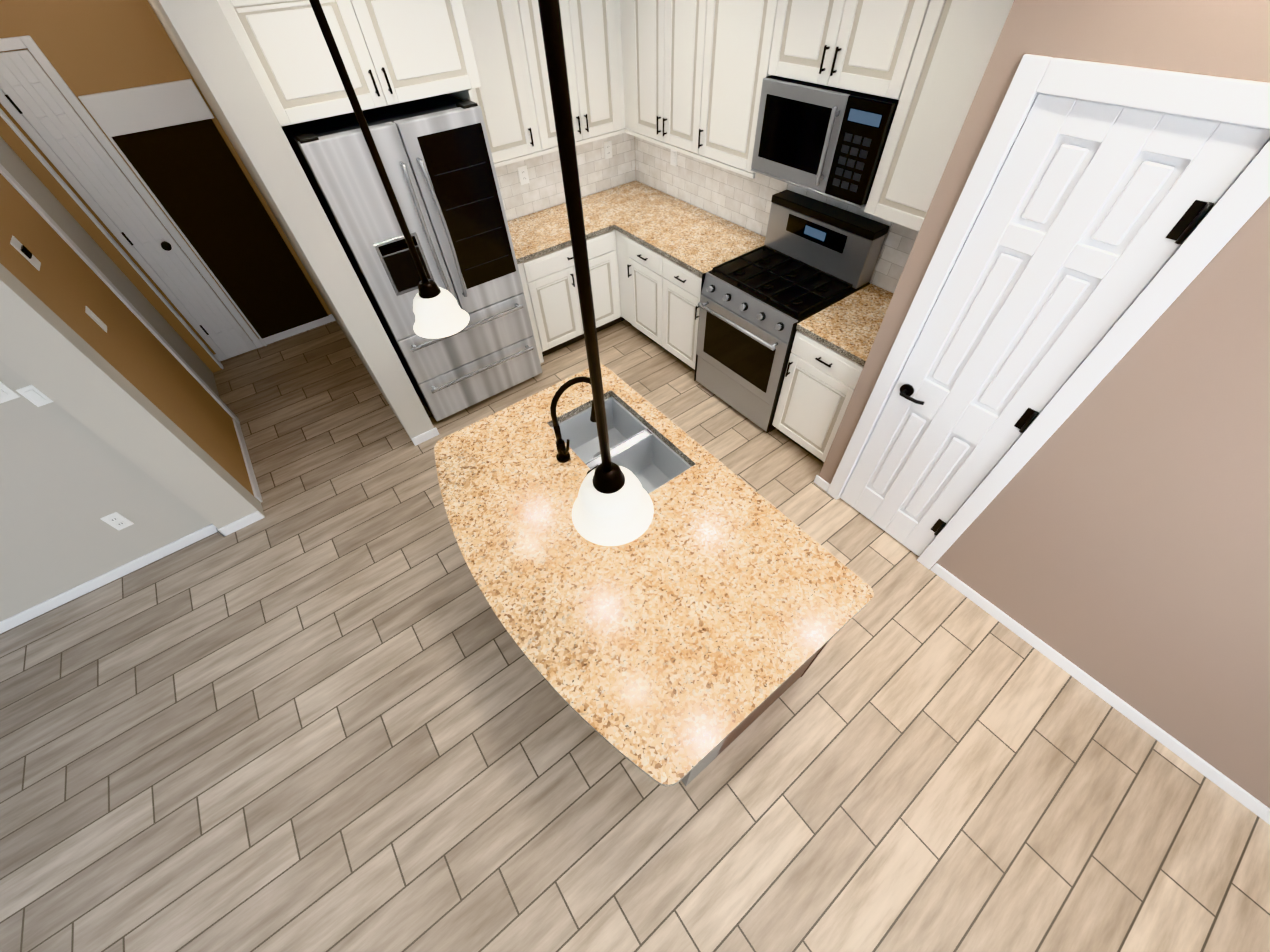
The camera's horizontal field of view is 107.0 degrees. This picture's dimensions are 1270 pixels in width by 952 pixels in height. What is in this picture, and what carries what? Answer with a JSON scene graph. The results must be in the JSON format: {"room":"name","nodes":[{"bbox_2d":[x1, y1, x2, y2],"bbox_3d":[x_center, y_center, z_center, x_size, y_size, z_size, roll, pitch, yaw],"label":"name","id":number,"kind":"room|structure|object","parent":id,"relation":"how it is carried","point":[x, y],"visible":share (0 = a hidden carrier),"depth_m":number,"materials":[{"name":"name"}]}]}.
{"room":"kitchen","nodes":[
{"label":"kitchen","id":0,"kind":"room"},
{"bbox_2d":[0,360,211,621],"bbox_3d":[-4.753,0.629,1.052,5.100,2.780,0.140,-31,55,-21],"label":"wall","id":1,"kind":"structure","parent":0,"point":[68,481],"depth_m":2.47,"materials":[{"name":"grey paint"}]},
{"bbox_2d":[0,381,53,406],"bbox_3d":[-2.745,-0.368,2.077,0.142,0.184,0.009,-31,55,-21],"label":"switch","id":2,"kind":"object","parent":1,"relation":"attached to","point":[38,398],"depth_m":2.10,"materials":[{"name":"white plastic"}]},
{"bbox_2d":[0,524,231,633],"bbox_3d":[-4.656,1.543,2.050,5.100,0.070,0.016,-31,55,-21],"label":"baseboard","id":3,"kind":"structure","parent":1,"relation":"attached to","point":[24,616],"depth_m":2.76,"materials":[{"name":"white wood"}]},
{"bbox_2d":[100,512,133,530],"bbox_3d":[-2.886,0.253,2.621,0.075,0.118,0.007,-31,55,-21],"label":"outlet","id":4,"kind":"object","parent":1,"relation":"attached to","point":[116,520],"depth_m":2.62,"materials":[{"name":"white plastic"}]},
{"bbox_2d":[0,104,259,501],"bbox_3d":[-3.234,-1.320,2.604,0.120,2.780,2.135,-31,55,-21],"label":"wall","id":5,"kind":"structure","parent":0,"point":[64,282],"depth_m":2.78,"materials":[{"name":"beige paint"}]},
{"bbox_2d":[10,236,40,270],"bbox_3d":[-2.733,-1.001,2.112,0.011,0.125,0.100,-31,55,-21],"label":"switch","id":6,"kind":"object","parent":5,"relation":"attached to","point":[25,252],"depth_m":2.10,"materials":[{"name":"white plastic"}]},
{"bbox_2d":[85,306,106,332],"bbox_3d":[-2.739,-0.798,2.392,0.009,0.118,0.075,-31,55,-21],"label":"switch","id":7,"kind":"object","parent":5,"relation":"attached to","point":[87,310],"depth_m":2.38,"materials":[{"name":"white plastic"}]},
{"bbox_2d":[0,35,263,423],"bbox_3d":[-3.284,-1.478,3.168,0.364,2.120,1.050,-31,55,-21],"label":"door frame","id":8,"kind":"structure","parent":5,"relation":"attached to","point":[17,43],"depth_m":3.13,"materials":[{"name":"white wood"}]},
{"bbox_2d":[232,418,262,501],"bbox_3d":[-2.774,-0.132,3.356,0.013,0.070,0.955,-31,55,-21],"label":"baseboard","id":9,"kind":"structure","parent":5,"relation":"attached to","point":[256,492],"depth_m":3.31,"materials":[{"name":"white wood"}]},
{"bbox_2d":[0,0,331,351],"bbox_3d":[-3.382,-2.201,3.346,0.977,2.780,0.120,-31,55,-21],"label":"wall","id":10,"kind":"structure","parent":0,"point":[86,47],"depth_m":2.89,"materials":[{"name":"beige paint"}]},
{"bbox_2d":[0,49,256,357],"bbox_3d":[-3.567,-1.746,3.448,0.243,2.035,0.088,-31,55,-21],"label":"hall door","id":11,"kind":"structure","parent":10,"relation":"in","point":[36,97],"depth_m":3.22,"materials":[{"name":"white wood"}]},
{"bbox_2d":[78,79,330,346],"bbox_3d":[-3.186,-1.929,3.735,0.620,1.820,0.029,-31,55,-21],"label":"doorway","id":12,"kind":"object","parent":10,"relation":"attached to","point":[168,142],"visible":0.96,"depth_m":3.52,"materials":[{"name":"black"}]},
{"bbox_2d":[214,314,335,360],"bbox_3d":[-3.303,-1.287,4.345,1.007,0.070,0.013,-31,55,-21],"label":"baseboard","id":13,"kind":"structure","parent":10,"relation":"attached to","point":[322,321],"depth_m":4.40,"materials":[{"name":"white wood"}]},
{"bbox_2d":[0,0,412,528],"bbox_3d":[-2.190,-0.856,2.167,1.230,2.780,0.140,-31,55,-21],"label":"wall","id":14,"kind":"structure","parent":0,"point":[47,351],"depth_m":2.28,"materials":[{"name":"grey paint"}]},
{"bbox_2d":[164,0,433,437],"bbox_3d":[-2.236,-1.800,2.956,0.175,2.780,2.155,-31,55,-21],"label":"wall","id":15,"kind":"structure","parent":0,"point":[204,22],"depth_m":2.16,"materials":[{"name":"grey paint"}]},
{"bbox_2d":[0,320,1269,951],"bbox_3d":[-1.476,2.226,1.425,9.450,0.080,10.100,-31,55,-21],"label":"floor","id":16,"kind":"structure","parent":0,"point":[322,706],"depth_m":2.08,"materials":[{"name":"tile"}]},
{"bbox_2d":[282,94,541,420],"bbox_3d":[-1.357,-1.381,3.196,0.910,1.809,0.822,-31,55,-21],"label":"refrigerator","id":17,"kind":"object","parent":16,"relation":"on","point":[435,153],"visible":0.92,"depth_m":2.71,"materials":[{"name":"grey metal"}]},
{"bbox_2d":[517,230,624,363],"bbox_3d":[-0.666,-1.600,3.962,0.901,0.864,0.620,-31,55,-21],"label":"base cabinet","id":18,"kind":"object","parent":16,"relation":"on","point":[549,282],"depth_m":3.74,"materials":[{"name":"white wood"}]},
{"bbox_2d":[507,203,614,263],"bbox_3d":[-0.695,-1.882,3.606,0.870,0.040,0.625,-31,55,-21],"label":"countertop","id":19,"kind":"structure","parent":18,"relation":"on","point":[534,235],"depth_m":3.56,"materials":[{"name":"stone"}]},
{"bbox_2d":[581,180,765,276],"bbox_3d":[0.230,-1.956,3.623,0.687,0.040,1.636,-31,55,-21],"label":"countertop","id":20,"kind":"structure","parent":18,"relation":"on","point":[694,239],"depth_m":3.52,"materials":[{"name":"stone"}]},
{"bbox_2d":[621,233,628,321],"bbox_3d":[-0.065,-1.977,4.246,0.684,0.864,0.596,-31,55,-21],"label":"base cabinet","id":21,"kind":"object","parent":16,"relation":"on","point":[622,235],"depth_m":3.85,"materials":[{"name":"white wood"}]},
{"bbox_2d":[625,235,652,340],"bbox_3d":[0.371,-1.548,3.867,0.680,0.864,0.481,-31,55,-21],"label":"base cabinet","id":22,"kind":"object","parent":16,"relation":"on","point":[652,295],"depth_m":3.73,"materials":[{"name":"white wood"}]},
{"bbox_2d":[653,251,701,370],"bbox_3d":[0.594,-1.327,3.673,0.680,0.864,0.500,-31,55,-21],"label":"base cabinet","id":23,"kind":"object","parent":16,"relation":"on","point":[676,289],"depth_m":3.50,"materials":[{"name":"white wood"}]},
{"bbox_2d":[647,429,828,785],"bbox_3d":[0.038,0.388,2.269,0.806,0.864,1.619,-31,55,-21],"label":"kitchen island","id":24,"kind":"object","parent":16,"relation":"on","point":[707,760],"visible":0.06,"depth_m":1.98,"materials":[{"name":"grey"}]},
{"bbox_2d":[434,364,873,785],"bbox_3d":[-0.104,0.171,1.865,1.076,0.040,1.675,-31,55,-21],"label":"island countertop","id":25,"kind":"structure","parent":24,"relation":"on","point":[716,603],"depth_m":1.65,"materials":[{"name":"stone"}]},
{"bbox_2d":[550,376,598,476],"bbox_3d":[-0.188,-0.191,1.899,0.251,0.376,0.246,-31,55,-21],"label":"faucet","id":26,"kind":"object","parent":25,"relation":"on","point":[563,455],"visible":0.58,"depth_m":1.90,"materials":[{"name":"black metal"}]},
{"bbox_2d":[551,396,691,493],"bbox_3d":[-0.071,-0.057,2.219,0.394,0.210,0.654,-31,55,-21],"label":"sink","id":27,"kind":"object","parent":25,"relation":"in","point":[650,460],"visible":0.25,"depth_m":2.29,"materials":[{"name":"silver metal"}]},
{"bbox_2d":[694,190,888,432],"bbox_3d":[0.924,-1.046,3.175,0.770,1.243,0.757,-31,55,-21],"label":"range","id":28,"kind":"object","parent":16,"relation":"on","point":[809,258],"visible":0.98,"depth_m":2.95,"materials":[{"name":"silver metal"}]},
{"bbox_2d":[772,330,862,463],"bbox_3d":[1.349,-0.580,3.013,0.680,0.864,0.478,-31,55,-21],"label":"base cabinet","id":29,"kind":"object","parent":16,"relation":"on","point":[819,382],"depth_m":2.81,"materials":[{"name":"white wood"}]},
{"bbox_2d":[796,284,893,366],"bbox_3d":[1.330,-0.869,2.664,0.682,0.040,0.479,-31,55,-21],"label":"countertop","id":30,"kind":"structure","parent":29,"relation":"on","point":[850,326],"depth_m":2.64,"materials":[{"name":"stone"}]},
{"bbox_2d":[819,0,1269,807],"bbox_3d":[3.066,0.588,0.707,0.757,2.780,5.417,-31,55,-21],"label":"wall","id":31,"kind":"structure","parent":0,"point":[1115,538],"depth_m":1.66,"materials":[{"name":"beige paint"}]},
{"bbox_2d":[864,0,1013,230],"bbox_3d":[1.426,-1.590,1.959,0.348,0.968,0.480,-31,55,-21],"label":"upper cabinet","id":32,"kind":"object","parent":31,"relation":"attached to","point":[959,38],"depth_m":1.95,"materials":[{"name":"white wood"}]},
{"bbox_2d":[827,54,1269,568],"bbox_3d":[1.445,-0.387,2.034,0.116,2.112,0.704,-31,55,-21],"label":"door frame","id":33,"kind":"structure","parent":31,"relation":"attached to","point":[1242,200],"depth_m":1.45,"materials":[{"name":"white wood"}]},
{"bbox_2d":[840,93,1269,555],"bbox_3d":[1.407,-0.340,2.042,0.096,2.018,0.542,-31,55,-21],"label":"pantry door","id":34,"kind":"structure","parent":31,"relation":"in","point":[1091,216],"depth_m":1.63,"materials":[{"name":"white wood"}]},
{"bbox_2d":[930,563,1269,824],"bbox_3d":[3.052,1.881,1.396,0.013,0.070,4.615,-31,55,-21],"label":"baseboard","id":35,"kind":"structure","parent":31,"relation":"attached to","point":[1242,796],"depth_m":2.14,"materials":[{"name":"white wood"}]},
{"bbox_3d":[0.940,-2.074,3.030,0.120,2.780,2.983,-31,55,-21],"label":"wall","id":36,"kind":"structure","parent":0,"visible":0},
{"bbox_2d":[217,0,484,126],"bbox_3d":[-1.449,-2.228,2.338,1.037,0.534,0.638,-31,55,-21],"label":"upper cabinet","id":37,"kind":"object","parent":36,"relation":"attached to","point":[392,52],"depth_m":2.20,"materials":[{"name":"white wood"}]},
{"bbox_2d":[453,0,544,167],"bbox_3d":[-0.935,-2.511,2.880,0.449,0.910,0.348,-31,55,-21],"label":"upper cabinet","id":38,"kind":"object","parent":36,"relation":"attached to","point":[511,114],"depth_m":2.86,"materials":[{"name":"white wood"}]},
{"bbox_2d":[495,133,634,220],"bbox_3d":[-0.627,-2.397,3.683,1.530,0.492,0.009,-31,55,-21],"label":"backsplash","id":39,"kind":"structure","parent":36,"relation":"attached to","point":[545,189],"depth_m":3.76,"materials":[{"name":"tile"}]},
{"bbox_2d":[518,165,529,184],"bbox_3d":[-0.842,-2.276,3.559,0.075,0.118,0.007,-31,55,-21],"label":"outlet","id":40,"kind":"object","parent":39,"relation":"attached to","point":[523,174],"depth_m":3.56,"materials":[{"name":"white plastic"}]},
{"bbox_2d":[604,141,611,158],"bbox_3d":[-0.218,-2.661,3.837,0.075,0.118,0.007,-31,55,-21],"label":"outlet","id":41,"kind":"object","parent":39,"relation":"attached to","point":[607,145],"depth_m":3.83,"materials":[{"name":"white plastic"}]},
{"bbox_2d":[521,0,624,151],"bbox_3d":[-0.510,-2.788,3.053,0.707,0.968,0.348,-31,55,-21],"label":"upper cabinet","id":42,"kind":"object","parent":36,"relation":"attached to","point":[591,38],"depth_m":3.07,"materials":[{"name":"white wood"}]},
{"bbox_2d":[617,0,628,131],"bbox_3d":[-0.099,-3.037,3.241,0.446,0.968,0.348,-31,55,-21],"label":"upper cabinet","id":43,"kind":"object","parent":36,"relation":"attached to","point":[620,3],"depth_m":3.21,"materials":[{"name":"white wood"}]},
{"bbox_2d":[625,0,692,154],"bbox_3d":[0.336,-2.669,2.913,0.348,0.968,0.765,-31,55,-21],"label":"upper cabinet","id":44,"kind":"object","parent":36,"relation":"attached to","point":[686,77],"depth_m":2.98,"materials":[{"name":"white wood"}]},
{"bbox_2d":[689,0,776,175],"bbox_3d":[0.658,-2.350,2.631,0.348,0.968,0.549,-31,55,-21],"label":"upper cabinet","id":45,"kind":"object","parent":36,"relation":"attached to","point":[732,39],"depth_m":2.63,"materials":[{"name":"white wood"}]},
{"bbox_2d":[635,136,918,292],"bbox_3d":[0.857,-2.064,3.041,0.009,0.943,2.876,-31,55,-21],"label":"backsplash","id":46,"kind":"structure","parent":36,"relation":"attached to","point":[741,200],"depth_m":3.40,"materials":[{"name":"tile"}]},
{"bbox_2d":[670,149,676,166],"bbox_3d":[0.301,-2.490,3.669,0.007,0.118,0.075,-31,55,-21],"label":"outlet","id":47,"kind":"object","parent":46,"relation":"attached to","point":[673,157],"depth_m":3.67,"materials":[{"name":"white plastic"}]},
{"bbox_2d":[765,0,928,103],"bbox_3d":[1.044,-2.105,2.111,0.348,0.513,0.758,-31,55,-21],"label":"upper cabinet","id":48,"kind":"object","parent":36,"relation":"attached to","point":[862,46],"depth_m":2.09,"materials":[{"name":"white wood"}]},
{"bbox_2d":[751,75,898,207],"bbox_3d":[1.026,-1.782,2.458,0.418,0.423,0.752,-31,55,-21],"label":"microwave","id":49,"kind":"object","parent":48,"relation":"attached to","point":[827,141],"visible":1,"depth_m":2.35,"materials":[{"name":"silver metal"}]},
{"bbox_3d":[-1.582,0.399,-0.765,9.450,0.092,10.100,-31,55,-21],"label":"ceiling","id":50,"kind":"structure","parent":0,"visible":0},
{"bbox_2d":[309,0,469,338],"bbox_3d":[-0.657,-0.886,1.085,0.180,1.194,0.180,-31,55,-21],"label":"pendant light","id":51,"kind":"object","parent":50,"relation":"hanging from","point":[439,312],"visible":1,"depth_m":1.42,"materials":[{"name":"white glass"}]},
{"bbox_2d":[538,0,653,545],"bbox_3d":[-0.071,-0.306,0.573,0.180,1.194,0.180,-31,55,-21],"label":"pendant light","id":52,"kind":"object","parent":50,"relation":"hanging from","point":[613,505],"visible":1,"depth_m":0.73,"materials":[{"name":"white glass"}]}
]}

